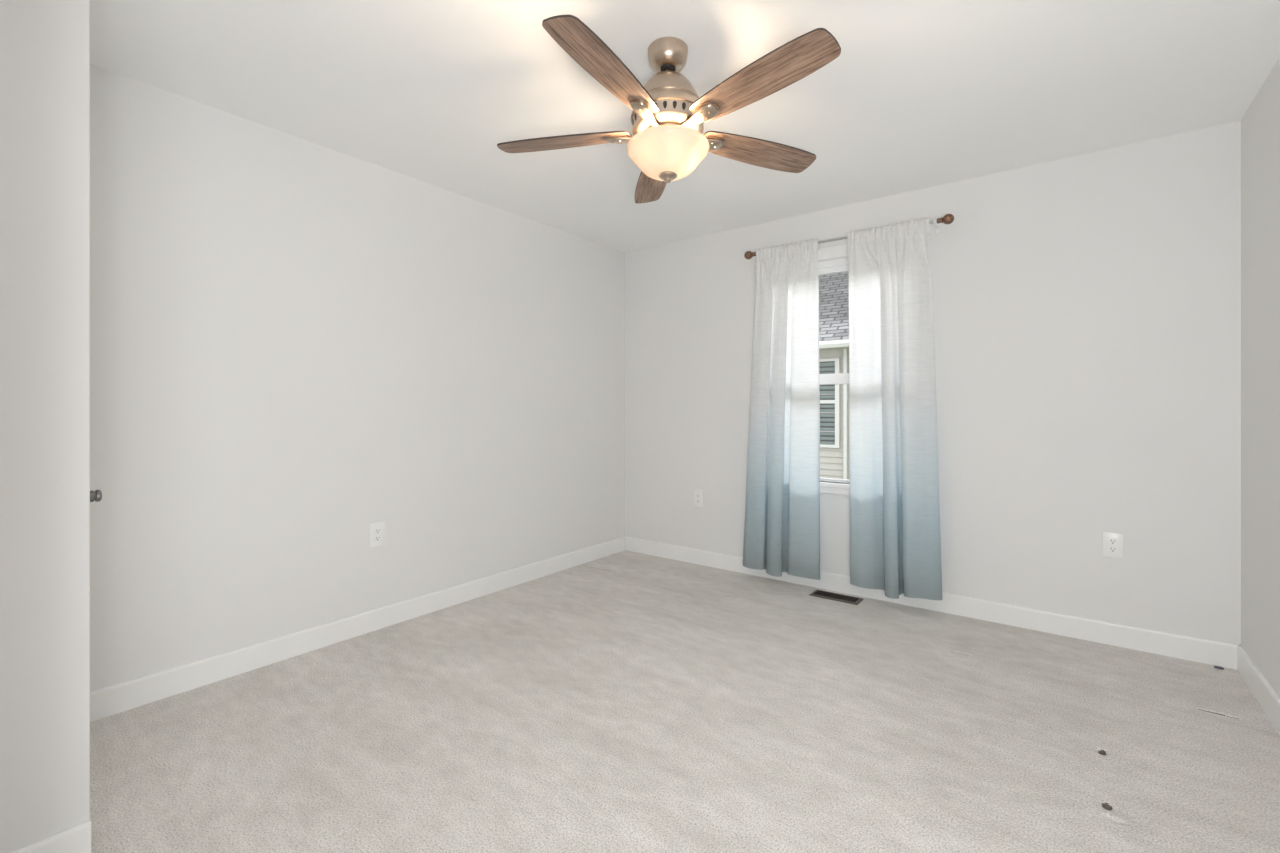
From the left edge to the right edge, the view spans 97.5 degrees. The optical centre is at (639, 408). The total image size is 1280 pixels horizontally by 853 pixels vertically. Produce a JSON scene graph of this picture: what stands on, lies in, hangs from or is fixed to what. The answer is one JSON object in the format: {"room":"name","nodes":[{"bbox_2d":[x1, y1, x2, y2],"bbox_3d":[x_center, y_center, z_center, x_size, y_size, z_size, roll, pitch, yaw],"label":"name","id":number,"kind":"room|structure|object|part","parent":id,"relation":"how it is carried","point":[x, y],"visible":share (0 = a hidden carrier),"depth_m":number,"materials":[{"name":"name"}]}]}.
{"room":"empty bedroom","nodes":[
{"label":"empty bedroom","id":0,"kind":"room"},
{"bbox_2d":[0,0,89,852],"bbox_3d":[-1.544,-0.010,1.356,0.120,2.540,0.293,0,0,37],"label":"wall","id":1,"kind":"structure","parent":0,"point":[45,44],"depth_m":1.37,"materials":[{"name":"paint"}]},
{"bbox_2d":[11,820,90,852],"bbox_3d":[-1.469,1.106,1.345,0.014,0.108,0.220,0,0,37],"label":"baseboard","id":2,"kind":"structure","parent":1,"relation":"attached to","point":[75,839],"depth_m":1.40,"materials":[{"name":"white paint"}]},
{"bbox_2d":[90,64,624,690],"bbox_3d":[-1.226,-0.010,3.261,0.120,2.540,3.727,0,0,37],"label":"wall","id":3,"kind":"structure","parent":0,"point":[298,346],"depth_m":2.68,"materials":[{"name":"paint"}]},
{"bbox_2d":[90,537,624,721],"bbox_3d":[-1.118,1.106,3.292,0.014,0.108,3.307,0,0,37],"label":"baseboard","id":4,"kind":"structure","parent":3,"relation":"attached to","point":[130,694],"depth_m":2.67,"materials":[{"name":"white paint"}]},
{"bbox_2d":[370,522,384,547],"bbox_3d":[-1.381,0.663,2.950,0.009,0.124,0.080,0,0,37],"label":"outlet","id":5,"kind":"object","parent":3,"relation":"attached to","point":[377,530],"visible":1,"depth_m":2.95,"materials":[{"name":"white plastic"}]},
{"bbox_2d":[374,535,380,540],"bbox_3d":[-1.381,0.682,2.950,0.009,0.028,0.033,0,0,37],"label":"receptacle","id":6,"kind":"object","parent":5,"relation":"attached to","point":[376,537],"depth_m":2.95,"materials":[{"name":"white plastic"}]},
{"bbox_2d":[374,528,380,533],"bbox_3d":[-1.381,0.643,2.950,0.009,0.028,0.033,0,0,37],"label":"receptacle","id":7,"kind":"object","parent":5,"relation":"attached to","point":[376,530],"depth_m":2.95,"materials":[{"name":"white plastic"}]},
{"bbox_2d":[90,550,1279,852],"bbox_3d":[-0.510,1.167,1.203,3.608,0.018,6.000,0,0,37],"label":"floor","id":8,"kind":"structure","parent":0,"point":[625,701],"depth_m":1.97,"materials":[{"name":"beige carpet"}]},
{"bbox_2d":[809,589,862,604],"bbox_3d":[1.204,1.156,3.448,0.296,0.007,0.136,0,0,37],"label":"floor vent","id":9,"kind":"object","parent":8,"relation":"in","point":[817,593],"visible":1,"depth_m":3.44,"materials":[{"name":"metal"}]},
{"bbox_2d":[90,0,1279,252],"bbox_3d":[-0.510,-1.330,1.203,3.748,0.100,6.140,0,0,37],"label":"ceiling","id":10,"kind":"structure","parent":0,"point":[918,94],"depth_m":2.22,"materials":[{"name":"paint"}]},
{"bbox_2d":[497,15,840,203],"bbox_3d":[0.098,-1.042,1.964,1.226,0.477,1.216,0,0,37],"label":"ceiling fan","id":11,"kind":"object","parent":10,"relation":"hanging from","point":[668,115],"visible":1,"depth_m":1.88,"materials":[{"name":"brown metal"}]},
{"bbox_3d":[-0.281,-0.988,2.079,0.507,0.006,0.136,0,10,12],"label":"fan blade","id":12,"kind":"part","parent":11,"relation":"part of","materials":[{"name":"brown wood"}]},
{"bbox_3d":[-0.094,-1.000,1.663,0.136,0.006,0.507,12,4,30],"label":"fan blade","id":13,"kind":"part","parent":11,"relation":"part of","materials":[{"name":"brown wood"}]},
{"bbox_3d":[0.057,-0.978,2.386,0.136,0.006,0.507,-11,0,-6],"label":"fan blade","id":14,"kind":"part","parent":11,"relation":"part of","materials":[{"name":"brown wood"}]},
{"bbox_3d":[0.099,-0.882,1.997,0.292,0.109,0.292,-1,-2,37],"label":"lamp shade","id":15,"kind":"part","parent":11,"relation":"part of","materials":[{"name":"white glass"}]},
{"bbox_3d":[0.454,-0.985,2.159,0.507,0.006,0.136,1,-13,-24],"label":"fan blade","id":16,"kind":"part","parent":11,"relation":"part of","materials":[{"name":"brown wood"}]},
{"bbox_3d":[0.360,-0.999,1.712,0.136,0.006,0.507,16,-12,-41],"label":"fan blade","id":17,"kind":"part","parent":11,"relation":"part of","materials":[{"name":"brown wood"}]},
{"bbox_2d":[625,121,1240,644],"bbox_3d":[1.310,-0.010,3.601,3.748,2.540,0.120,0,0,37],"label":"wall","id":18,"kind":"structure","parent":0,"point":[1087,307],"depth_m":2.92,"materials":[{"name":"paint"}]},
{"bbox_2d":[694,490,702,506],"bbox_3d":[0.436,0.670,4.183,0.080,0.124,0.009,0,0,37],"label":"outlet","id":19,"kind":"object","parent":18,"relation":"attached to","point":[698,494],"visible":1,"depth_m":4.18,"materials":[{"name":"white plastic"}]},
{"bbox_2d":[773,235,912,494],"bbox_3d":[1.266,-0.244,3.612,1.050,1.571,0.145,0,0,37],"label":"window","id":20,"kind":"structure","parent":18,"relation":"in","point":[839,265],"depth_m":3.61,"materials":[{"name":"white plastic"}]},
{"bbox_3d":[1.300,-0.539,3.656,0.840,0.762,0.027,0,0,37],"label":"sash","id":21,"kind":"part","parent":20,"relation":"part of","materials":[{"name":"white plastic"}]},
{"bbox_3d":[1.283,0.124,3.633,0.840,0.700,0.027,0,0,37],"label":"sash","id":22,"kind":"part","parent":20,"relation":"part of","materials":[{"name":"white plastic"}]},
{"bbox_3d":[1.245,0.488,3.584,1.010,0.026,0.075,0,0,37],"label":"sill","id":23,"kind":"part","parent":20,"relation":"part of","materials":[{"name":"white paint"}]},
{"bbox_3d":[1.236,-0.278,3.572,1.050,1.505,0.014,0,0,37],"label":"casing","id":24,"kind":"part","parent":20,"relation":"part of","materials":[{"name":"white paint"}]},
{"bbox_2d":[744,214,953,258],"bbox_3d":[1.244,-1.039,3.494,1.266,0.074,0.128,0,0,37],"label":"curtain rod","id":25,"kind":"object","parent":18,"relation":"attached to","point":[948,218],"visible":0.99,"depth_m":3.21,"materials":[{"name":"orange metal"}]},
{"bbox_2d":[743,238,819,579],"bbox_3d":[0.911,0.011,3.693,0.548,2.172,0.096,0,0,37],"label":"curtain","id":26,"kind":"object","parent":25,"relation":"hanging from","point":[782,529],"visible":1,"depth_m":3.65,"materials":[{"name":"fabric"}]},
{"bbox_2d":[847,218,942,599],"bbox_3d":[1.470,0.008,3.265,0.515,2.168,0.104,0,0,37],"label":"curtain","id":27,"kind":"object","parent":25,"relation":"hanging from","point":[895,536],"visible":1,"depth_m":3.24,"materials":[{"name":"fabric"}]},
{"bbox_2d":[625,537,1240,669],"bbox_3d":[1.269,1.106,3.547,3.508,0.108,0.014,0,0,37],"label":"baseboard","id":28,"kind":"structure","parent":18,"relation":"attached to","point":[1217,653],"depth_m":2.98,"materials":[{"name":"white paint"}]},
{"bbox_2d":[1102,532,1123,558],"bbox_3d":[2.320,0.671,2.753,0.080,0.124,0.009,0,0,37],"label":"outlet","id":29,"kind":"object","parent":18,"relation":"attached to","point":[1112,543],"visible":1,"depth_m":2.75,"materials":[{"name":"white plastic"}]},
{"bbox_2d":[1109,546,1116,552],"bbox_3d":[2.320,0.691,2.753,0.033,0.028,0.009,0,0,37],"label":"receptacle","id":30,"kind":"object","parent":29,"relation":"attached to","point":[1112,549],"depth_m":2.75,"materials":[{"name":"white plastic"}]},
{"bbox_2d":[1109,538,1116,544],"bbox_3d":[2.320,0.651,2.753,0.033,0.028,0.009,0,0,37],"label":"receptacle","id":31,"kind":"object","parent":29,"relation":"attached to","point":[1112,541],"depth_m":2.75,"materials":[{"name":"white plastic"}]},
{"bbox_2d":[1241,57,1279,696],"bbox_3d":[0.935,-0.010,0.107,0.120,2.540,6.140,0,0,37],"label":"wall","id":32,"kind":"structure","parent":0,"point":[1260,124],"depth_m":2.25,"materials":[{"name":"paint"}]},
{"bbox_2d":[1237,645,1279,733],"bbox_3d":[0.881,1.106,0.147,0.014,0.108,5.900,0,0,37],"label":"baseboard","id":33,"kind":"structure","parent":32,"relation":"attached to","point":[1257,683],"depth_m":2.20,"materials":[{"name":"white paint"}]},
{"bbox_3d":[-1.844,-0.010,1.692,0.793,2.540,0.120,0,0,37],"label":"wall","id":34,"kind":"structure","parent":0,"visible":0},
{"bbox_2d":[90,490,101,501],"bbox_3d":[-1.790,0.141,1.731,0.747,2.014,0.090,0,0,37],"label":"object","id":35,"kind":"structure","parent":34,"relation":"in","point":[96,496],"depth_m":1.56,"materials":[{"name":"grey metal"}]},
{"label":"outside","id":36,"kind":"structure","parent":0,"visible":0},
{"bbox_3d":[5.838,1.820,11.827,23.000,0.120,18.100,0,0,37],"label":"ground","id":37,"kind":"structure","parent":36,"visible":0},
{"bbox_2d":[819,271,849,479],"bbox_3d":[6.474,-0.940,11.011,11.400,5.400,7.430,0,0,37],"label":"house","id":38,"kind":"structure","parent":37,"relation":"on","point":[834,287],"depth_m":9.46,"materials":[{"name":"beige"}]},
{"bbox_3d":[2.966,-0.090,9.660,0.804,1.420,0.004,0,0,37],"label":"pane","id":39,"kind":"part","parent":38,"relation":"part of","materials":[{"name":"glass"}]}
]}

